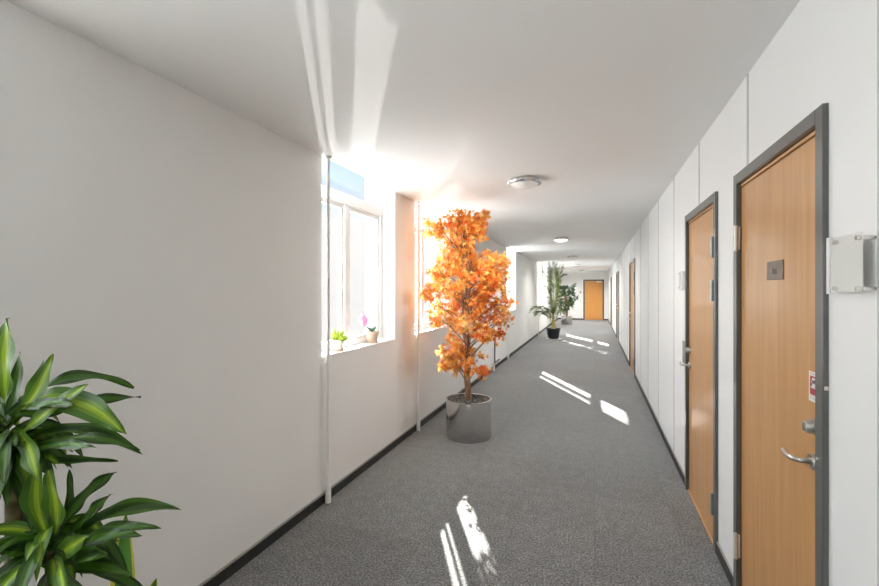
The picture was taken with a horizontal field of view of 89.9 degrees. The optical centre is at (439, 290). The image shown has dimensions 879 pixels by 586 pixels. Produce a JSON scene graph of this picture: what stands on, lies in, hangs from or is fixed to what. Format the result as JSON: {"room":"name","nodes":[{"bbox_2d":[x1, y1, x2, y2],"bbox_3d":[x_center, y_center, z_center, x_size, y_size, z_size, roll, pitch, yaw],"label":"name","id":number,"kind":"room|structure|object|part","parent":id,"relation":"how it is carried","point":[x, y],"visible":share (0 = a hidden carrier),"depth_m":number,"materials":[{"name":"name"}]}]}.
{"room":"building corridor","nodes":[
{"label":"building corridor","id":0,"kind":"room"},
{"bbox_2d":[0,0,557,585],"bbox_3d":[1.224,-0.085,9.588,0.338,3.250,30.500,0,0,19],"label":"wall","id":1,"kind":"structure","parent":0,"point":[157,237],"depth_m":2.15,"materials":[{"name":"paint"}]},
{"bbox_2d":[325,155,331,503],"bbox_3d":[-0.809,0.281,3.201,0.052,2.517,0.051,0,0,19],"label":"pipe","id":2,"kind":"object","parent":1,"relation":"attached to","point":[327,157],"visible":1,"depth_m":3.19,"materials":[{"name":"white metal"}]},
{"bbox_2d":[322,182,394,357],"bbox_3d":[-0.736,-0.515,3.800,0.197,2.010,1.240,0,0,19],"label":"window","id":3,"kind":"structure","parent":1,"relation":"in","point":[345,203],"depth_m":3.78,"materials":[{"name":"white plastic"}]},
{"bbox_3d":[-0.911,-0.145,3.512,0.037,1.170,0.480,0,0,19],"label":"sash","id":4,"kind":"part","parent":3,"relation":"part of","materials":[{"name":"white plastic"}]},
{"bbox_2d":[330,327,349,350],"bbox_3d":[-0.787,0.384,3.493,0.165,0.187,0.180,0,0,19],"label":"potted succulent","id":5,"kind":"object","parent":3,"relation":"on","point":[338,338],"visible":0.99,"depth_m":3.47,"materials":[{"name":"green plant"}]},
{"bbox_2d":[332,340,343,349],"bbox_3d":[-0.807,0.429,3.502,0.094,0.080,0.094,0,0,19],"label":"pot","id":6,"kind":"object","parent":5,"relation":"attached to","point":[338,344],"depth_m":3.47,"materials":[{"name":"white ceramic"}]},
{"bbox_3d":[-0.707,0.484,3.790,0.137,0.012,1.238,0,0,19],"label":"sill","id":7,"kind":"part","parent":3,"relation":"part of","materials":[{"name":"white plastic"}]},
{"bbox_3d":[-0.710,-0.145,4.083,0.037,1.170,0.590,0,0,19],"label":"sash","id":8,"kind":"part","parent":3,"relation":"part of","materials":[{"name":"white plastic"}]},
{"bbox_2d":[359,292,378,342],"bbox_3d":[-0.637,0.247,3.985,0.124,0.460,0.315,0,0,19],"label":"potted orchid","id":9,"kind":"object","parent":3,"relation":"on","point":[371,335],"visible":1,"depth_m":3.99,"materials":[{"name":"beige ceramic"}]},
{"bbox_3d":[-0.620,0.421,4.035,0.124,0.097,0.124,0,0,19],"label":"pot","id":10,"kind":"part","parent":9,"relation":"part of","materials":[{"name":"beige ceramic"}]},
{"bbox_2d":[198,318,557,585],"bbox_3d":[1.390,1.504,9.530,0.014,0.072,30.100,0,0,19],"label":"baseboard","id":11,"kind":"structure","parent":1,"relation":"attached to","point":[245,557],"depth_m":3.02,"materials":[{"name":"rubber"}]},
{"bbox_2d":[416,201,420,430],"bbox_3d":[-0.232,0.281,4.840,0.052,2.517,0.051,0,0,19],"label":"pipe","id":12,"kind":"object","parent":1,"relation":"attached to","point":[417,202],"visible":1,"depth_m":4.83,"materials":[{"name":"white metal"}]},
{"bbox_2d":[415,212,447,334],"bbox_3d":[-0.154,-0.515,5.451,0.197,2.010,1.240,0,0,19],"label":"window","id":13,"kind":"structure","parent":1,"relation":"in","point":[425,327],"depth_m":5.41,"materials":[{"name":"white plastic"}]},
{"bbox_3d":[-0.129,-0.145,5.734,0.037,1.170,0.590,0,0,19],"label":"sash","id":14,"kind":"part","parent":13,"relation":"part of","materials":[{"name":"white plastic"}]},
{"bbox_3d":[-0.126,0.484,5.441,0.137,0.012,1.238,0,0,19],"label":"sill","id":15,"kind":"part","parent":13,"relation":"part of","materials":[{"name":"white plastic"}]},
{"bbox_2d":[493,335,499,370],"bbox_3d":[1.123,1.199,8.706,0.056,0.681,0.571,0,0,19],"label":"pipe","id":16,"kind":"object","parent":1,"relation":"attached to","point":[495,335],"visible":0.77,"depth_m":8.54,"materials":[{"name":"grey metal"}]},
{"bbox_2d":[507,247,509,358],"bbox_3d":[1.546,0.281,9.888,0.056,2.517,0.056,0,0,19],"label":"pipe","id":17,"kind":"object","parent":1,"relation":"attached to","point":[507,247],"visible":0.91,"depth_m":9.88,"materials":[{"name":"white metal"}]},
{"bbox_2d":[507,249,513,311],"bbox_3d":[1.623,-0.515,10.497,0.197,2.010,1.240,0,0,19],"label":"window","id":18,"kind":"structure","parent":1,"relation":"in","point":[509,249],"depth_m":11.05,"materials":[{"name":"white plastic"}]},
{"bbox_3d":[1.649,-0.145,10.780,0.037,1.170,0.590,0,0,19],"label":"sash","id":19,"kind":"part","parent":18,"relation":"part of","materials":[{"name":"white plastic"}]},
{"bbox_3d":[1.559,-0.515,10.520,0.060,2.010,1.240,0,0,19],"label":"frame","id":20,"kind":"part","parent":18,"relation":"part of","materials":[{"name":"white plastic"}]},
{"bbox_2d":[538,262,538,334],"bbox_3d":[3.404,0.281,15.160,0.052,2.517,0.051,0,0,19],"label":"pipe","id":21,"kind":"object","parent":1,"relation":"attached to","point":[538,262],"visible":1,"depth_m":15.15,"materials":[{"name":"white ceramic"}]},
{"bbox_2d":[537,262,540,304],"bbox_3d":[3.477,-0.515,15.760,0.197,2.010,1.240,0,0,19],"label":"window","id":22,"kind":"structure","parent":1,"relation":"in","point":[537,262],"depth_m":16.33,"materials":[{"name":"white plastic"}]},
{"bbox_3d":[3.413,-0.515,15.783,0.060,2.010,1.240,0,0,19],"label":"frame","id":23,"kind":"part","parent":22,"relation":"part of","materials":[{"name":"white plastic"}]},
{"bbox_2d":[7,0,799,271],"bbox_3d":[2.701,-1.343,9.068,2.794,0.735,30.500,0,0,19],"label":"ceiling","id":24,"kind":"structure","parent":0,"point":[439,104],"depth_m":2.10,"materials":[{"name":"paint"}]},
{"bbox_2d":[507,176,541,188],"bbox_3d":[0.758,-0.956,3.942,0.310,0.083,0.310,0,0,19],"label":"ceiling lamp","id":25,"kind":"object","parent":24,"relation":"attached to","point":[519,182],"visible":1,"depth_m":3.85,"materials":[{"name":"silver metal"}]},
{"bbox_3d":[0.758,-0.983,3.942,0.264,0.030,0.264,0,0,19],"label":"plate","id":26,"kind":"part","parent":25,"relation":"part of","materials":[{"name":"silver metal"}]},
{"bbox_2d":[553,237,568,241],"bbox_3d":[2.290,-0.956,8.290,0.310,0.083,0.310,0,0,19],"label":"ceiling lamp","id":27,"kind":"object","parent":24,"relation":"attached to","point":[557,239],"visible":1,"depth_m":8.20,"materials":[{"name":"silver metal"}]},
{"bbox_2d":[219,319,730,585],"bbox_3d":[2.542,1.600,9.124,3.132,0.120,30.500,0,0,19],"label":"floor","id":28,"kind":"structure","parent":0,"point":[576,481],"depth_m":3.17,"materials":[{"name":"carpet"}]},
{"bbox_2d":[0,318,180,585],"bbox_3d":[-1.064,0.803,1.145,0.799,1.470,0.336,0,0,6],"label":"dracaena","id":29,"kind":"object","parent":28,"relation":"on","point":[38,531],"visible":1,"depth_m":1.11,"materials":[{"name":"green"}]},
{"bbox_2d":[110,515,156,585],"bbox_3d":[-1.015,1.125,1.420,0.224,0.826,0.224,0,0,19],"label":"snake plant","id":30,"kind":"object","parent":28,"relation":"on","point":[125,545],"visible":0.41,"depth_m":1.42,"materials":[{"name":"green leaf"},{"name":"yellow leaf edge"}]},
{"bbox_2d":[420,208,518,443],"bbox_3d":[0.303,0.333,4.599,1.077,2.410,0.962,0,0,19],"label":"potted tree","id":31,"kind":"object","parent":28,"relation":"on","point":[468,414],"visible":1,"depth_m":4.55,"materials":[{"name":"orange plant"}]},
{"bbox_3d":[0.308,1.338,4.652,0.484,0.400,0.484,0,0,19],"label":"pot","id":32,"kind":"part","parent":31,"relation":"part of","materials":[{"name":"silver metal"}]},
{"bbox_2d":[528,261,573,339],"bbox_3d":[3.221,0.311,13.448,1.833,2.459,0.973,0,0,-34],"label":"potted palm","id":33,"kind":"object","parent":28,"relation":"on","point":[553,333],"visible":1,"depth_m":13.70,"materials":[{"name":"green palm leaf"},{"name":"bark"},{"name":"black plastic"}]},
{"bbox_2d":[546,328,560,338],"bbox_3d":[3.584,1.347,13.846,0.450,0.325,0.450,0,0,19],"label":"pot","id":34,"kind":"object","parent":28,"relation":"on","point":[553,333],"depth_m":13.70,"materials":[{"name":"black plastic"}]},
{"bbox_2d":[555,283,578,324],"bbox_3d":[5.779,0.598,20.146,1.193,1.880,1.022,0,0,19],"label":"fig","id":35,"kind":"object","parent":28,"relation":"on","point":[565,320],"visible":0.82,"depth_m":19.99,"materials":[{"name":"green plant"}]},
{"bbox_2d":[561,316,571,324],"bbox_3d":[5.812,1.349,20.111,0.508,0.378,0.508,0,0,19],"label":"pot","id":36,"kind":"object","parent":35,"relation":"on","point":[565,320],"depth_m":19.89,"materials":[{"name":"silver metal"}]},
{"bbox_2d":[558,273,607,318],"bbox_3d":[7.617,0.250,23.398,2.544,2.580,0.200,0,0,19],"label":"wall","id":37,"kind":"structure","parent":0,"point":[570,279],"depth_m":23.36,"materials":[{"name":"paint"}]},
{"bbox_2d":[558,271,608,272],"bbox_3d":[7.547,-0.978,23.200,2.544,0.085,0.220,0,0,19],"label":"trim","id":38,"kind":"structure","parent":37,"relation":"attached to","point":[586,271],"depth_m":22.96,"materials":[{"name":"paint"}]},
{"bbox_2d":[583,279,603,319],"bbox_3d":[8.098,0.480,23.123,1.030,2.120,0.119,0,0,19],"label":"door","id":39,"kind":"structure","parent":37,"relation":"in","point":[593,290],"depth_m":23.13,"materials":[{"name":"wood"}]},
{"bbox_2d":[608,0,876,585],"bbox_3d":[3.901,-0.085,8.645,0.250,3.250,30.500,0,0,19],"label":"wall","id":40,"kind":"structure","parent":0,"point":[825,51],"depth_m":1.51,"materials":[{"name":"paint"}]},
{"bbox_2d":[609,277,611,327],"bbox_3d":[7.370,0.479,18.873,0.122,2.121,1.300,0,0,19],"label":"door","id":41,"kind":"structure","parent":40,"relation":"in","point":[610,303],"depth_m":18.27,"materials":[{"name":"wood"}]},
{"bbox_3d":[7.392,0.479,18.866,0.076,2.121,1.300,0,0,19],"label":"frame","id":42,"kind":"part","parent":41,"relation":"part of","materials":[{"name":"metal"}]},
{"bbox_2d":[616,271,618,339],"bbox_3d":[5.543,0.479,13.686,0.122,2.121,1.300,0,0,19],"label":"door","id":43,"kind":"structure","parent":40,"relation":"in","point":[617,273],"depth_m":13.91,"materials":[{"name":"wood"}]},
{"bbox_2d":[619,255,619,341],"bbox_3d":[5.180,0.224,12.656,0.004,2.488,0.018,0,0,19],"label":"trim","id":44,"kind":"structure","parent":40,"relation":"attached to","point":[619,255],"depth_m":12.66,"materials":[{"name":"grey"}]},
{"bbox_2d":[627,258,634,377],"bbox_3d":[3.674,0.479,8.380,0.122,2.121,1.250,0,0,19],"label":"door","id":45,"kind":"structure","parent":40,"relation":"in","point":[631,318],"depth_m":8.42,"materials":[{"name":"wood"}]},
{"bbox_2d":[640,225,640,383],"bbox_3d":[3.146,0.224,6.884,0.004,2.488,0.018,0,0,19],"label":"trim","id":46,"kind":"structure","parent":40,"relation":"attached to","point":[640,225],"depth_m":6.88,"materials":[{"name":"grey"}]},
{"bbox_2d":[658,200,658,420],"bbox_3d":[2.468,0.224,4.960,0.004,2.488,0.018,0,0,19],"label":"trim","id":47,"kind":"structure","parent":40,"relation":"attached to","point":[658,200],"depth_m":4.95,"materials":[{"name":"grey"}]},
{"bbox_2d":[608,319,732,585],"bbox_3d":[3.777,1.504,8.688,0.012,0.072,30.100,0,0,19],"label":"baseboard","id":48,"kind":"structure","parent":40,"relation":"attached to","point":[723,561],"depth_m":3.86,"materials":[{"name":"rubber"}]},
{"bbox_2d":[673,179,673,451],"bbox_3d":[2.130,0.224,3.998,0.004,2.488,0.018,0,0,19],"label":"trim","id":49,"kind":"structure","parent":40,"relation":"attached to","point":[673,179],"depth_m":4.01,"materials":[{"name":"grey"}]},
{"bbox_2d":[678,271,684,289],"bbox_3d":[1.965,-0.083,3.580,0.036,0.155,0.110,0,0,19],"label":"intercom","id":50,"kind":"object","parent":40,"relation":"attached to","point":[681,275],"visible":1,"depth_m":3.53,"materials":[{"name":"white plastic"}]},
{"bbox_2d":[682,340,684,362],"bbox_3d":[1.971,0.492,3.557,0.010,0.175,0.050,0,0,19],"label":"plate","id":51,"kind":"object","parent":40,"relation":"attached to","point":[683,342],"visible":1,"depth_m":3.54,"materials":[{"name":"grey metal"}]},
{"bbox_2d":[679,191,717,553],"bbox_3d":[1.781,0.479,3.007,0.122,2.121,0.925,0,0,19],"label":"door","id":52,"kind":"structure","parent":40,"relation":"in","point":[701,224],"depth_m":2.94,"materials":[{"name":"wood"}]},
{"bbox_3d":[1.883,0.565,3.382,0.066,0.052,0.127,0,0,19],"label":"handle","id":53,"kind":"part","parent":52,"relation":"part of","materials":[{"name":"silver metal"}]},
{"bbox_2d":[698,142,699,204],"bbox_3d":[1.791,-0.800,3.035,0.004,0.439,0.018,0,0,19],"label":"trim","id":54,"kind":"structure","parent":40,"relation":"attached to","point":[699,142],"depth_m":3.04,"materials":[{"name":"grey"}]},
{"bbox_2d":[746,73,748,165],"bbox_3d":[1.452,-0.800,2.074,0.004,0.439,0.018,0,0,19],"label":"trim","id":55,"kind":"structure","parent":40,"relation":"attached to","point":[747,75],"depth_m":2.07,"materials":[{"name":"grey"}]},
{"bbox_2d":[733,103,828,585],"bbox_3d":[1.354,0.479,1.795,0.122,2.121,0.934,0,0,19],"label":"door","id":56,"kind":"structure","parent":40,"relation":"in","point":[781,197],"depth_m":1.71,"materials":[{"name":"wood"}]},
{"bbox_3d":[1.220,0.565,1.499,0.066,0.052,0.127,0,0,19],"label":"handle","id":57,"kind":"part","parent":56,"relation":"part of","materials":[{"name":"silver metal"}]},
{"bbox_3d":[1.237,0.316,1.451,0.001,0.062,0.064,0,0,19],"label":"red panel","id":58,"kind":"part","parent":56,"relation":"part of","materials":[{"name":"red"}]},
{"bbox_2d":[826,233,876,293],"bbox_3d":[1.127,-0.072,1.208,0.042,0.165,0.178,0,0,19],"label":"sign holder","id":59,"kind":"object","parent":40,"relation":"attached to","point":[844,255],"visible":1,"depth_m":1.21,"materials":[{"name":"clear plastic"}]},
{"bbox_3d":[1.143,-0.072,1.290,0.009,0.165,0.013,0,0,19],"label":"edge rail","id":60,"kind":"part","parent":59,"relation":"part of","materials":[{"name":"white plastic"}]},
{"bbox_2d":[877,0,878,585],"bbox_3d":[1.113,0.224,1.111,0.004,2.488,0.018,0,0,19],"label":"trim","id":61,"kind":"structure","parent":40,"relation":"attached to","point":[877,0],"depth_m":1.12,"materials":[{"name":"grey"}]}
]}

